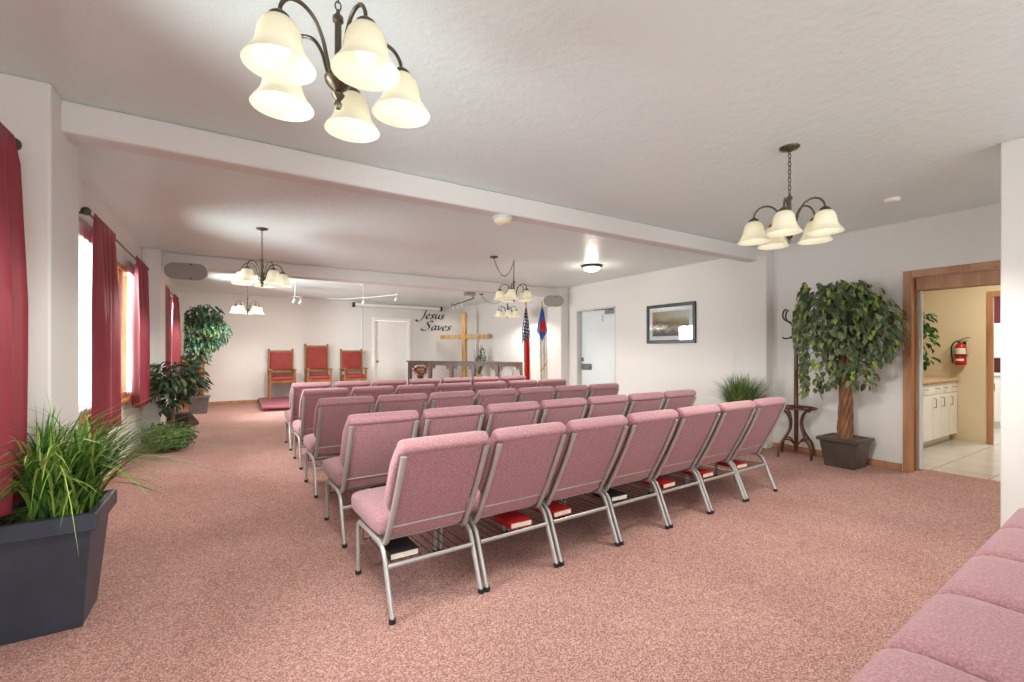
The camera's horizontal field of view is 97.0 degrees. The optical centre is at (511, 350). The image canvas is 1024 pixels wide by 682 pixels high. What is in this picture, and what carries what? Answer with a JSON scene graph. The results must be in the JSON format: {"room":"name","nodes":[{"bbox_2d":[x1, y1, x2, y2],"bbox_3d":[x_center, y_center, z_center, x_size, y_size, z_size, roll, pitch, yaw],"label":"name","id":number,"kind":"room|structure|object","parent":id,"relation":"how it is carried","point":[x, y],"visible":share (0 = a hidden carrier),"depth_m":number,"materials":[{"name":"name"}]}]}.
{"room":"house of worship","nodes":[
{"label":"house of worship","id":0,"kind":"room"},
{"bbox_2d":[79,176,178,479],"bbox_3d":[-3.569,-0.050,3.611,0.200,2.700,16.300,0,0,-32],"label":"wall","id":1,"kind":"structure","parent":0,"point":[88,198],"depth_m":5.01,"materials":[{"name":"white paint"}]},
{"bbox_2d":[15,138,21,150],"bbox_3d":[-1.980,-0.991,1.390,0.174,0.083,1.864,0,0,-32],"label":"curtain rod","id":2,"kind":"object","parent":1,"relation":"attached to","point":[18,142],"visible":0.21,"depth_m":2.19,"materials":[{"name":"brown metal"}]},
{"bbox_2d":[0,122,27,516],"bbox_3d":[-2.172,-0.150,1.850,0.146,1.731,0.701,0,0,-32],"label":"curtain","id":3,"kind":"object","parent":2,"relation":"hanging from","point":[13,269],"visible":0.94,"depth_m":2.10,"materials":[{"name":"fabric"}]},
{"bbox_2d":[0,73,78,464],"bbox_3d":[-2.643,-0.050,2.526,0.230,2.700,0.520,0,0,-32],"label":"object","id":4,"kind":"structure","parent":1,"relation":"attached to","point":[30,110],"depth_m":2.36,"materials":[{"name":"white paint"}]},
{"bbox_2d":[80,261,131,423],"bbox_3d":[-4.006,-0.200,4.440,0.210,1.500,2.650,0,0,-32],"label":"window","id":5,"kind":"structure","parent":1,"relation":"in","point":[122,270],"depth_m":5.12,"materials":[{"name":"brown wood"}]},
{"bbox_2d":[127,260,134,403],"bbox_3d":[-4.490,-0.220,5.352,0.028,1.640,0.548,0,0,-32],"label":"sheer curtain","id":6,"kind":"object","parent":5,"relation":"hanging from","point":[131,267],"visible":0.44,"depth_m":5.19,"materials":[{"name":"white fabric"}]},
{"bbox_2d":[79,207,148,269],"bbox_3d":[-3.989,-1.046,4.598,0.139,0.083,2.894,0,0,-32],"label":"curtain rod","id":7,"kind":"object","parent":1,"relation":"attached to","point":[84,210],"visible":0.46,"depth_m":3.46,"materials":[{"name":"brown metal"}]},
{"bbox_2d":[79,216,92,425],"bbox_3d":[-3.423,-0.220,3.631,0.031,1.640,1.068,0,0,-32],"label":"sheer curtain","id":8,"kind":"object","parent":7,"relation":"hanging from","point":[85,230],"visible":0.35,"depth_m":3.65,"materials":[{"name":"white fabric"}]},
{"bbox_2d":[91,213,121,434],"bbox_3d":[-3.458,-0.198,3.867,0.124,1.756,0.784,0,0,-32],"label":"curtain","id":9,"kind":"object","parent":7,"relation":"hanging from","point":[105,308],"visible":0.98,"depth_m":3.63,"materials":[{"name":"fabric"}]},
{"bbox_2d":[131,255,149,407],"bbox_3d":[-4.416,-0.218,5.404,0.118,1.716,0.783,0,0,-32],"label":"curtain","id":10,"kind":"object","parent":7,"relation":"hanging from","point":[140,326],"visible":1,"depth_m":5.23,"materials":[{"name":"fabric"}]},
{"bbox_2d":[141,247,164,446],"bbox_3d":[-5.044,-0.050,6.380,0.210,2.700,0.520,0,0,-32],"label":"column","id":11,"kind":"structure","parent":1,"relation":"attached to","point":[153,258],"depth_m":6.18,"materials":[{"name":"white paint"}]},
{"bbox_2d":[164,262,208,281],"bbox_3d":[-4.630,-1.125,6.449,0.520,0.250,0.139,0,0,-28],"label":"wall speaker","id":12,"kind":"object","parent":1,"relation":"attached to","point":[180,271],"visible":1,"depth_m":6.40,"materials":[{"name":"white paint"}]},
{"bbox_3d":[-6.171,-1.046,8.117,0.139,0.083,2.514,0,0,-32],"label":"curtain rod","id":13,"kind":"object","parent":1,"relation":"attached to","visible":0},
{"bbox_2d":[165,285,171,375],"bbox_3d":[-5.719,-0.198,7.510,0.097,1.755,0.733,0,0,-32],"label":"curtain","id":14,"kind":"object","parent":13,"relation":"hanging from","point":[168,323],"visible":0.62,"depth_m":7.42,"materials":[{"name":"fabric"}]},
{"bbox_2d":[171,294,180,372],"bbox_3d":[-6.514,-0.198,8.787,0.129,1.756,0.724,0,0,-32],"label":"curtain","id":15,"kind":"object","parent":13,"relation":"hanging from","point":[176,331],"visible":0.73,"depth_m":8.60,"materials":[{"name":"fabric"}]},
{"bbox_2d":[179,291,463,401],"bbox_3d":[-4.661,-0.050,12.612,7.830,2.700,0.150,0,0,-32],"label":"wall","id":16,"kind":"structure","parent":0,"point":[238,370],"depth_m":11.89,"materials":[{"name":"white paint"}]},
{"bbox_2d":[372,317,410,384],"bbox_3d":[-3.530,0.170,13.266,1.140,2.260,0.130,0,0,-32],"label":"door","id":17,"kind":"structure","parent":16,"relation":"in","point":[391,337],"depth_m":13.27,"materials":[{"name":"white paint"}]},
{"bbox_2d":[352,302,441,310],"bbox_3d":[-3.301,-1.290,13.294,2.660,0.130,0.125,0,0,-32],"label":"projection screen","id":18,"kind":"object","parent":16,"relation":"attached to","point":[354,304],"visible":1,"depth_m":13.20,"materials":[{"name":"white paint"}]},
{"bbox_2d":[0,403,1000,681],"bbox_3d":[-0.422,1.350,5.681,7.730,0.100,16.500,0,0,-32],"label":"floor","id":19,"kind":"structure","parent":0,"point":[809,579],"depth_m":2.59,"materials":[{"name":"carpet"}]},
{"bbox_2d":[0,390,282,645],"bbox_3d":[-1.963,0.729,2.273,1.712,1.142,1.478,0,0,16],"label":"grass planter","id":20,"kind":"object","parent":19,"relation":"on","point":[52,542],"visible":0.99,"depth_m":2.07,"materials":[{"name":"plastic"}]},
{"bbox_2d":[139,360,214,452],"bbox_3d":[-4.404,0.708,6.000,0.777,1.185,0.790,0,0,-32],"label":"potted tree","id":21,"kind":"object","parent":19,"relation":"on","point":[170,386],"visible":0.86,"depth_m":5.92,"materials":[{"name":"green plant"}]},
{"bbox_2d":[167,413,198,427],"bbox_3d":[-5.654,1.178,7.790,0.320,0.244,0.400,0,0,-12],"label":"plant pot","id":22,"kind":"object","parent":19,"relation":"on","point":[189,419],"visible":0.46,"depth_m":7.62,"materials":[{"name":"metal"}]},
{"bbox_2d":[183,304,232,413],"bbox_3d":[-6.407,0.154,9.557,0.883,2.292,0.964,0,0,-32],"label":"ficus tree","id":23,"kind":"object","parent":19,"relation":"on","point":[193,343],"visible":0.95,"depth_m":9.33,"materials":[{"name":"green plant"}]},
{"bbox_2d":[258,396,289,410],"bbox_3d":[-4.566,1.241,11.113,2.850,0.118,2.458,0,0,-32],"label":"platform","id":24,"kind":"object","parent":19,"relation":"on","point":[276,403],"visible":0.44,"depth_m":10.20,"materials":[{"name":"fabric"}]},
{"bbox_2d":[267,349,296,399],"bbox_3d":[-5.775,0.562,11.363,0.630,1.240,0.581,0,0,-32],"label":"chair","id":25,"kind":"object","parent":24,"relation":"on","point":[279,361],"visible":0.91,"depth_m":11.48,"materials":[{"name":"brown wood"}]},
{"bbox_2d":[270,352,291,369],"bbox_3d":[-5.905,0.257,11.573,0.490,0.450,0.065,0,0,-32],"label":"cushion","id":26,"kind":"object","parent":25,"relation":"on","point":[278,360],"depth_m":11.55,"materials":[{"name":"red fabric"}]},
{"bbox_2d":[304,344,332,387],"bbox_3d":[-5.052,0.497,11.811,0.630,1.370,0.581,0,0,-32],"label":"chair","id":27,"kind":"object","parent":24,"relation":"on","point":[315,356],"visible":0.77,"depth_m":11.92,"materials":[{"name":"red fabric"}]},
{"bbox_2d":[307,347,326,368],"bbox_3d":[-5.183,0.192,12.021,0.490,0.580,0.065,0,0,-32],"label":"cushion","id":28,"kind":"object","parent":27,"relation":"on","point":[316,356],"depth_m":12.00,"materials":[{"name":"red fabric"}]},
{"bbox_2d":[339,349,367,380],"bbox_3d":[-4.296,0.562,12.280,0.630,1.240,0.581,0,0,-32],"label":"chair","id":29,"kind":"object","parent":24,"relation":"on","point":[350,360],"visible":0.79,"depth_m":12.39,"materials":[{"name":"red fabric"}]},
{"bbox_2d":[342,352,360,368],"bbox_3d":[-4.426,0.257,12.490,0.490,0.450,0.065,0,0,-32],"label":"cushion","id":30,"kind":"object","parent":29,"relation":"on","point":[350,360],"depth_m":12.46,"materials":[{"name":"red fabric"}]},
{"bbox_2d":[284,382,330,450],"bbox_3d":[-2.851,0.858,6.317,0.523,0.885,0.846,0,0,-32],"label":"chair","id":31,"kind":"object","parent":19,"relation":"on","point":[291,415],"visible":0.5,"depth_m":5.98,"materials":[{"name":"fabric"}]},
{"bbox_2d":[293,387,348,469],"bbox_3d":[-2.274,0.858,5.368,0.523,0.885,0.846,0,0,-32],"label":"chair","id":32,"kind":"object","parent":19,"relation":"on","point":[309,398],"visible":0.57,"depth_m":5.04,"materials":[{"name":"fabric"}]},
{"bbox_2d":[303,396,373,497],"bbox_3d":[-1.693,0.858,4.402,0.523,0.885,0.846,0,0,-32],"label":"chair","id":33,"kind":"object","parent":19,"relation":"on","point":[331,415],"visible":0.64,"depth_m":4.10,"materials":[{"name":"fabric"}]},
{"bbox_2d":[333,380,370,396],"bbox_3d":[-2.405,0.858,6.593,0.523,0.885,0.846,0,0,-32],"label":"chair","id":34,"kind":"object","parent":19,"relation":"on","point":[339,384],"visible":0.08,"depth_m":6.24,"materials":[{"name":"fabric"}]},
{"bbox_2d":[323,410,418,547],"bbox_3d":[-1.072,0.858,3.390,0.523,0.885,0.846,0,0,-33],"label":"chair","id":35,"kind":"object","parent":19,"relation":"on","point":[369,442],"visible":0.7,"depth_m":3.11,"materials":[{"name":"fabric"}]},
{"bbox_2d":[350,386,393,407],"bbox_3d":[-1.828,0.858,5.645,0.523,0.885,0.846,0,0,-32],"label":"chair","id":36,"kind":"object","parent":19,"relation":"on","point":[375,391],"visible":0.16,"depth_m":5.30,"materials":[{"name":"fabric"}]},
{"bbox_2d":[372,379,406,393],"bbox_3d":[-1.959,0.858,6.870,0.523,0.885,0.846,0,0,-32],"label":"chair","id":37,"kind":"object","parent":19,"relation":"on","point":[395,382],"visible":0.12,"depth_m":6.52,"materials":[{"name":"fabric"}]},
{"bbox_2d":[374,393,427,487],"bbox_3d":[-1.249,0.858,4.681,0.523,0.885,0.846,0,0,-32],"label":"chair","id":38,"kind":"object","parent":19,"relation":"on","point":[414,401],"visible":0.27,"depth_m":4.34,"materials":[{"name":"fabric"}]},
{"bbox_2d":[395,384,434,402],"bbox_3d":[-1.383,0.858,5.921,0.523,0.885,0.846,0,0,-32],"label":"chair","id":39,"kind":"object","parent":19,"relation":"on","point":[428,389],"visible":0.17,"depth_m":5.57,"materials":[{"name":"fabric"}]},
{"bbox_2d":[351,431,488,624],"bbox_3d":[-0.542,0.858,2.553,0.523,0.885,0.846,0,0,-34],"label":"chair","id":40,"kind":"object","parent":19,"relation":"on","point":[431,480],"visible":1,"depth_m":2.31,"materials":[{"name":"fabric"}]},
{"bbox_2d":[378,536,418,560],"bbox_3d":[-0.599,1.034,2.386,0.151,0.034,0.205,0,-2,-32],"label":"book","id":41,"kind":"object","parent":40,"relation":"on","point":[403,547],"visible":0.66,"depth_m":2.33,"materials":[{"name":"paper"}]},
{"bbox_2d":[408,378,439,389],"bbox_3d":[-1.513,0.858,7.146,0.523,0.885,0.846,0,0,-32],"label":"chair","id":42,"kind":"object","parent":19,"relation":"on","point":[435,381],"visible":0.1,"depth_m":6.80,"materials":[{"name":"fabric"}]},
{"bbox_2d":[416,405,483,437],"bbox_3d":[-0.632,0.858,3.675,0.523,0.885,0.846,0,0,-33],"label":"chair","id":43,"kind":"object","parent":19,"relation":"on","point":[446,420],"visible":0.21,"depth_m":3.33,"materials":[{"name":"fabric"}]},
{"bbox_2d":[426,391,474,408],"bbox_3d":[-0.806,0.858,4.961,0.523,0.885,0.846,0,0,-32],"label":"chair","id":44,"kind":"object","parent":19,"relation":"on","point":[452,398],"visible":0.18,"depth_m":4.61,"materials":[{"name":"fabric"}]},
{"bbox_2d":[435,382,472,391],"bbox_3d":[-0.937,0.858,6.197,0.523,0.885,0.846,0,0,-32],"label":"chair","id":45,"kind":"object","parent":19,"relation":"on","point":[467,386],"visible":0.2,"depth_m":5.84,"materials":[{"name":"fabric"}]},
{"bbox_2d":[406,361,522,381],"bbox_3d":[-1.333,0.787,12.153,3.608,1.025,0.180,0,0,26],"label":"altar rail","id":46,"kind":"object","parent":19,"relation":"on","point":[474,365],"visible":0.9,"depth_m":12.06,"materials":[{"name":"brown wood"}]},
{"bbox_2d":[440,312,489,376],"bbox_3d":[-1.395,0.085,13.266,1.766,2.430,0.500,0,0,32],"label":"wooden cross","id":47,"kind":"object","parent":19,"relation":"on","point":[464,336],"visible":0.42,"depth_m":13.21,"materials":[{"name":"brown wood"}]},
{"bbox_2d":[472,381,506,396],"bbox_3d":[-0.491,0.858,6.474,0.523,0.885,0.846,0,0,-32],"label":"chair","id":48,"kind":"object","parent":19,"relation":"on","point":[477,386],"visible":0.21,"depth_m":6.11,"materials":[{"name":"fabric"}]},
{"bbox_2d":[474,388,516,413],"bbox_3d":[-0.362,0.858,5.241,0.523,0.885,0.846,0,0,-32],"label":"chair","id":49,"kind":"object","parent":19,"relation":"on","point":[483,398],"visible":0.17,"depth_m":4.89,"materials":[{"name":"fabric"}]},
{"bbox_2d":[438,422,565,591],"bbox_3d":[-0.108,0.858,2.847,0.523,0.885,0.846,0,0,-34],"label":"chair","id":50,"kind":"object","parent":19,"relation":"on","point":[520,459],"visible":0.89,"depth_m":2.58,"materials":[{"name":"fabric"}]},
{"bbox_2d":[494,510,531,529],"bbox_3d":[0.005,1.034,2.785,0.151,0.034,0.205,0,-2,-31],"label":"book","id":51,"kind":"object","parent":50,"relation":"on","point":[514,519],"visible":0.88,"depth_m":2.74,"materials":[{"name":"paper"}]},
{"bbox_2d":[481,401,539,438],"bbox_3d":[-0.192,0.858,3.960,0.523,0.885,0.846,0,0,-33],"label":"chair","id":52,"kind":"object","parent":19,"relation":"on","point":[500,415],"visible":0.23,"depth_m":3.61,"materials":[{"name":"fabric"}]},
{"bbox_2d":[506,380,537,391],"bbox_3d":[-0.045,0.858,6.750,0.523,0.885,0.846,0,0,-32],"label":"chair","id":53,"kind":"object","parent":19,"relation":"on","point":[516,384],"visible":0.19,"depth_m":6.39,"materials":[{"name":"fabric"}]},
{"bbox_2d":[522,302,530,379],"bbox_3d":[0.326,0.060,10.556,0.280,2.480,0.280,0,0,-12],"label":"flag","id":54,"kind":"object","parent":19,"relation":"on","point":[525,327],"visible":0.89,"depth_m":10.54,"materials":[{"name":"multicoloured fabric"}]},
{"bbox_2d":[516,386,554,404],"bbox_3d":[0.081,0.858,5.521,0.523,0.885,0.846,0,0,-32],"label":"chair","id":55,"kind":"object","parent":19,"relation":"on","point":[538,394],"visible":0.23,"depth_m":5.17,"materials":[{"name":"fabric"}]},
{"bbox_2d":[537,301,547,380],"bbox_3d":[0.699,0.060,10.505,0.280,2.480,0.280,0,0,-12],"label":"flag","id":56,"kind":"object","parent":19,"relation":"on","point":[541,329],"visible":0.9,"depth_m":10.48,"materials":[{"name":"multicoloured fabric"}]},
{"bbox_2d":[537,379,565,388],"bbox_3d":[0.400,0.858,7.027,0.523,0.885,0.846,0,0,-32],"label":"chair","id":57,"kind":"object","parent":19,"relation":"on","point":[543,382],"visible":0.22,"depth_m":6.67,"materials":[{"name":"fabric"}]},
{"bbox_2d":[536,398,586,425],"bbox_3d":[0.248,0.858,4.245,0.523,0.885,0.846,0,0,-33],"label":"chair","id":58,"kind":"object","parent":19,"relation":"on","point":[566,410],"visible":0.19,"depth_m":3.90,"materials":[{"name":"fabric"}]},
{"bbox_2d":[506,415,627,565],"bbox_3d":[0.326,0.858,3.141,0.523,0.885,0.846,0,0,-34],"label":"chair","id":59,"kind":"object","parent":19,"relation":"on","point":[591,445],"visible":0.84,"depth_m":2.88,"materials":[{"name":"fabric"}]},
{"bbox_2d":[534,501,570,517],"bbox_3d":[0.266,1.034,2.971,0.151,0.034,0.205,0,-1,-35],"label":"book","id":60,"kind":"object","parent":59,"relation":"on","point":[556,509],"visible":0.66,"depth_m":2.92,"materials":[{"name":"paper"}]},
{"bbox_2d":[553,385,587,398],"bbox_3d":[0.525,0.858,5.801,0.523,0.885,0.846,0,0,-32],"label":"chair","id":61,"kind":"object","parent":19,"relation":"on","point":[568,391],"visible":0.17,"depth_m":5.45,"materials":[{"name":"fabric"}]},
{"bbox_2d":[586,383,618,399],"bbox_3d":[0.968,0.858,6.081,0.523,0.885,0.846,0,0,-32],"label":"chair","id":62,"kind":"object","parent":19,"relation":"on","point":[605,389],"visible":0.22,"depth_m":5.73,"materials":[{"name":"fabric"}]},
{"bbox_2d":[583,394,628,418],"bbox_3d":[0.689,0.858,4.531,0.523,0.885,0.846,0,0,-33],"label":"chair","id":63,"kind":"object","parent":19,"relation":"on","point":[597,406],"visible":0.16,"depth_m":4.19,"materials":[{"name":"fabric"}]},
{"bbox_2d":[562,409,677,544],"bbox_3d":[0.761,0.858,3.435,0.523,0.885,0.846,0,0,-34],"label":"chair","id":64,"kind":"object","parent":19,"relation":"on","point":[648,435],"visible":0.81,"depth_m":3.17,"materials":[{"name":"fabric"}]},
{"bbox_2d":[592,488,627,501],"bbox_3d":[0.704,1.034,3.268,0.151,0.034,0.205,0,-1,-30],"label":"book","id":65,"kind":"object","parent":64,"relation":"on","point":[615,495],"visible":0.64,"depth_m":3.21,"materials":[{"name":"paper"}]},
{"bbox_2d":[624,392,664,484],"bbox_3d":[1.129,0.858,4.816,0.523,0.885,0.846,0,0,-33],"label":"chair","id":66,"kind":"object","parent":19,"relation":"on","point":[649,401],"visible":0.22,"depth_m":4.47,"materials":[{"name":"fabric"}]},
{"bbox_2d":[610,404,720,527],"bbox_3d":[1.195,0.858,3.729,0.523,0.885,0.846,0,0,-34],"label":"chair","id":67,"kind":"object","parent":19,"relation":"on","point":[695,426],"visible":0.73,"depth_m":3.47,"materials":[{"name":"fabric"}]},
{"bbox_2d":[661,389,696,410],"bbox_3d":[1.569,0.858,5.101,0.523,0.885,0.846,0,0,-33],"label":"chair","id":68,"kind":"object","parent":19,"relation":"on","point":[676,399],"visible":0.22,"depth_m":4.76,"materials":[{"name":"fabric"}]},
{"bbox_2d":[651,400,755,513],"bbox_3d":[1.629,0.858,4.023,0.523,0.885,0.846,0,0,-34],"label":"chair","id":69,"kind":"object","parent":19,"relation":"on","point":[735,418],"visible":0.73,"depth_m":3.77,"materials":[{"name":"fabric"}]},
{"bbox_2d":[687,397,786,501],"bbox_3d":[2.064,0.858,4.317,0.523,0.885,0.846,0,0,-34],"label":"chair","id":70,"kind":"object","parent":19,"relation":"on","point":[769,411],"visible":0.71,"depth_m":4.07,"materials":[{"name":"fabric"}]},
{"bbox_2d":[698,373,787,402],"bbox_3d":[2.833,0.770,5.814,1.121,1.060,1.510,0,0,-32],"label":"grass planter","id":71,"kind":"object","parent":19,"relation":"on","point":[738,391],"visible":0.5,"depth_m":5.84,"materials":[{"name":"green plant"}]},
{"bbox_2d":[777,309,817,460],"bbox_3d":[3.515,0.390,5.603,0.452,1.822,0.452,0,0,-41],"label":"coat rack","id":72,"kind":"object","parent":19,"relation":"on","point":[795,407],"visible":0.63,"depth_m":5.58,"materials":[{"name":"wood"}]},
{"bbox_2d":[791,280,909,469],"bbox_3d":[3.698,0.247,5.065,1.010,2.106,0.869,0,0,17],"label":"ficus tree","id":73,"kind":"object","parent":19,"relation":"on","point":[867,316],"visible":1,"depth_m":4.97,"materials":[{"name":"green plant"}]},
{"bbox_2d":[849,648,986,681],"bbox_3d":[1.131,0.858,0.860,0.523,0.885,0.846,0,0,-34],"label":"chair","id":74,"kind":"object","parent":19,"relation":"on","point":[888,665],"visible":1,"depth_m":1.19,"materials":[{"name":"fabric"}]},
{"bbox_2d":[886,593,1023,681],"bbox_3d":[1.564,0.858,1.156,0.523,0.885,0.846,0,0,-34],"label":"chair","id":75,"kind":"object","parent":19,"relation":"on","point":[983,640],"visible":0.88,"depth_m":1.33,"materials":[{"name":"fabric"}]},
{"bbox_2d":[937,555,1023,613],"bbox_3d":[1.996,0.858,1.452,0.523,0.885,0.846,0,0,-34],"label":"chair","id":76,"kind":"object","parent":19,"relation":"on","point":[998,581],"visible":0.41,"depth_m":1.65,"materials":[{"name":"fabric"}]},
{"bbox_2d":[973,528,1023,562],"bbox_3d":[2.429,0.858,1.748,0.523,0.885,0.846,0,0,-34],"label":"chair","id":77,"kind":"object","parent":19,"relation":"on","point":[1008,543],"visible":0.5,"depth_m":1.96,"materials":[{"name":"fabric"}]},
{"bbox_2d":[1000,508,1023,528],"bbox_3d":[2.862,0.858,2.045,0.523,0.885,0.846,0,0,-34],"label":"chair","id":78,"kind":"object","parent":19,"relation":"on","point":[1016,520],"visible":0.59,"depth_m":2.26,"materials":[{"name":"fabric"}]},
{"bbox_2d":[0,0,1023,306],"bbox_3d":[-0.422,-1.475,5.681,7.730,0.150,16.500,0,0,-32],"label":"ceiling","id":79,"kind":"structure","parent":0,"point":[677,115],"depth_m":2.75,"materials":[{"name":"white paint"}]},
{"bbox_2d":[229,286,263,314],"bbox_3d":[-5.309,-1.065,9.130,0.623,0.670,0.602,0,0,38],"label":"chandelier","id":80,"kind":"object","parent":79,"relation":"hanging from","point":[240,308],"visible":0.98,"depth_m":9.01,"materials":[{"name":"white glass"}]},
{"bbox_2d":[231,227,291,287],"bbox_3d":[-2.839,-1.065,5.186,0.602,0.670,0.623,0,0,-42],"label":"chandelier","id":81,"kind":"object","parent":79,"relation":"hanging from","point":[244,276],"visible":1,"depth_m":5.12,"materials":[{"name":"white glass"}]},
{"bbox_2d":[240,0,429,142],"bbox_3d":[-0.586,-1.120,1.584,0.602,0.560,0.623,0,0,-25],"label":"chandelier","id":82,"kind":"object","parent":79,"relation":"hanging from","point":[276,54],"visible":1,"depth_m":1.50,"materials":[{"name":"white glass"}]},
{"bbox_2d":[479,294,520,317],"bbox_3d":[-0.342,-1.086,10.763,1.172,0.628,0.602,0,0,28],"label":"chandelier","id":83,"kind":"object","parent":79,"relation":"hanging from","point":[509,313],"visible":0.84,"depth_m":10.54,"materials":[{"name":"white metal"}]},
{"bbox_2d":[490,256,533,301],"bbox_3d":[0.025,-1.073,6.917,0.624,0.655,0.603,0,0,11],"label":"chandelier","id":84,"kind":"object","parent":79,"relation":"hanging from","point":[510,295],"visible":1,"depth_m":6.84,"materials":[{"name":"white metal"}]},
{"bbox_2d":[737,143,844,249],"bbox_3d":[1.908,-1.068,3.132,0.623,0.664,0.602,0,0,4],"label":"chandelier","id":85,"kind":"object","parent":79,"relation":"hanging from","point":[824,223],"visible":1,"depth_m":3.07,"materials":[{"name":"white glass"}]},
{"bbox_2d":[464,258,735,405],"bbox_3d":[1.051,-0.050,10.488,0.200,2.700,9.480,0,0,-32],"label":"wall","id":86,"kind":"structure","parent":0,"point":[641,367],"depth_m":8.15,"materials":[{"name":"white paint"}]},
{"bbox_2d":[163,252,555,296],"bbox_3d":[-2.047,-1.300,8.320,7.350,0.200,0.260,0,0,-32],"label":"beam","id":87,"kind":"structure","parent":86,"relation":"attached to","point":[213,264],"depth_m":7.79,"materials":[{"name":"white paint"}]},
{"bbox_2d":[543,295,563,306],"bbox_3d":[0.903,-1.085,9.871,0.460,0.250,0.139,0,0,0],"label":"wall speaker","id":88,"kind":"object","parent":86,"relation":"attached to","point":[550,300],"visible":1,"depth_m":9.81,"materials":[{"name":"white paint"}]},
{"bbox_2d":[548,287,567,384],"bbox_3d":[1.023,-0.050,10.153,0.200,2.700,0.500,0,0,-32],"label":"trim","id":89,"kind":"structure","parent":86,"relation":"attached to","point":[557,316],"depth_m":9.98,"materials":[{"name":"white paint"}]},
{"bbox_2d":[576,306,615,385],"bbox_3d":[1.716,0.210,9.265,0.259,2.180,1.180,0,0,-32],"label":"door","id":90,"kind":"structure","parent":86,"relation":"in","point":[595,327],"depth_m":9.37,"materials":[{"name":"grey metal"}]},
{"bbox_2d":[646,301,695,343],"bbox_3d":[2.669,-0.465,7.656,0.030,0.670,1.000,0,0,-32],"label":"framed picture","id":91,"kind":"object","parent":86,"relation":"attached to","point":[673,322],"visible":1,"depth_m":7.63,"materials":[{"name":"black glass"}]},
{"bbox_2d":[653,309,688,335],"bbox_3d":[2.673,-0.465,7.658,0.002,0.420,0.750,0,0,-32],"label":"print","id":92,"kind":"object","parent":91,"relation":"attached to","point":[666,322],"depth_m":7.63},
{"bbox_2d":[736,249,772,448],"bbox_3d":[3.384,-0.050,6.269,0.280,2.700,0.430,0,0,-32],"label":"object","id":93,"kind":"structure","parent":86,"relation":"attached to","point":[754,279],"depth_m":6.13,"materials":[{"name":"white paint"}]},
{"bbox_2d":[773,203,1000,470],"bbox_3d":[5.278,-0.050,3.519,0.280,2.700,6.820,0,0,-32],"label":"wall","id":94,"kind":"structure","parent":0,"point":[879,257],"depth_m":5.13,"materials":[{"name":"white paint"}]},
{"bbox_2d":[61,100,757,261],"bbox_3d":[0.334,-1.310,4.367,7.230,0.180,0.170,0,0,-32],"label":"beam","id":95,"kind":"structure","parent":94,"relation":"attached to","point":[80,123],"depth_m":3.30,"materials":[{"name":"white paint"}]},
{"bbox_2d":[773,442,901,470],"bbox_3d":[3.872,1.262,5.507,0.014,0.075,1.380,0,0,-32],"label":"baseboard","id":96,"kind":"structure","parent":94,"relation":"attached to","point":[880,463],"depth_m":5.16,"materials":[{"name":"brown wood"}]},
{"bbox_2d":[903,260,1000,471],"bbox_3d":[4.690,0.220,4.449,0.298,2.160,1.260,0,0,-32],"label":"door frame","id":97,"kind":"structure","parent":94,"relation":"in","point":[913,289],"depth_m":4.87,"materials":[{"name":"brown wood"}]},
{"bbox_2d":[923,285,1000,443],"bbox_3d":[7.279,-0.050,5.396,0.060,2.700,4.500,0,0,-32],"label":"wall","id":98,"kind":"structure","parent":0,"point":[961,313],"depth_m":6.55,"materials":[{"name":"beige paint"}]},
{"bbox_2d":[950,337,969,364],"bbox_3d":[6.467,0.004,6.525,0.131,0.402,0.201,0,0,-32],"label":"fire extinguisher","id":99,"kind":"object","parent":98,"relation":"attached to","point":[961,355],"visible":1,"depth_m":6.49,"materials":[{"name":"metal"}]},
{"bbox_2d":[987,291,1000,444],"bbox_3d":[6.967,0.235,5.829,0.025,2.130,1.205,0,0,-32],"label":"door frame","id":100,"kind":"structure","parent":98,"relation":"in","point":[991,294],"depth_m":6.30,"materials":[{"name":"brown wood"}]},
{"bbox_2d":[923,427,1000,481],"bbox_3d":[7.415,1.350,6.068,6.000,0.100,5.500,0,0,-32],"label":"floor tile","id":101,"kind":"structure","parent":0,"point":[971,459],"depth_m":5.48,"materials":[{"name":"beige tile"}]},
{"bbox_2d":[923,381,956,446],"bbox_3d":[5.479,0.865,6.330,1.985,0.870,0.674,0,0,-32],"label":"base cabinet","id":102,"kind":"object","parent":101,"relation":"on","point":[939,399],"visible":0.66,"depth_m":6.24,"materials":[{"name":"white paint"}]},
{"bbox_2d":[923,377,959,383],"bbox_3d":[5.475,0.409,6.342,1.990,0.038,0.690,0,0,-32],"label":"countertop","id":103,"kind":"structure","parent":102,"relation":"on","point":[926,380],"depth_m":6.27,"materials":[{"name":"laminate"}]},
{"bbox_2d":[923,312,940,370],"bbox_3d":[5.791,-0.086,6.498,0.661,0.952,0.515,0,0,-32],"label":"plant","id":104,"kind":"object","parent":103,"relation":"on","point":[926,327],"visible":0.24,"depth_m":6.39,"materials":[{"name":"green plant"}]},
{"bbox_2d":[994,372,1000,427],"bbox_3d":[8.384,0.840,7.846,0.640,0.920,1.740,0,0,-32],"label":"base cabinet","id":105,"kind":"object","parent":101,"relation":"on","point":[997,375],"visible":0.06,"depth_m":7.63,"materials":[{"name":"white paint"}]},
{"bbox_2d":[994,296,1000,371],"bbox_3d":[9.243,-0.050,7.201,0.100,2.700,5.500,0,0,-32],"label":"wall","id":106,"kind":"structure","parent":0,"point":[997,300],"depth_m":8.07,"materials":[{"name":"red paint"}]},
{"bbox_2d":[994,323,1000,357],"bbox_3d":[8.495,-0.180,7.914,0.380,0.600,1.700,0,0,-32],"label":"window","id":107,"kind":"structure","parent":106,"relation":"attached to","point":[997,326],"depth_m":7.79,"materials":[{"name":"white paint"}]},
{"bbox_2d":[1001,137,1023,526],"bbox_3d":[4.424,-0.050,1.366,0.160,2.700,4.060,0,0,-32],"label":"wall partition","id":108,"kind":"structure","parent":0,"point":[1012,152],"depth_m":3.00,"materials":[{"name":"white paint"}]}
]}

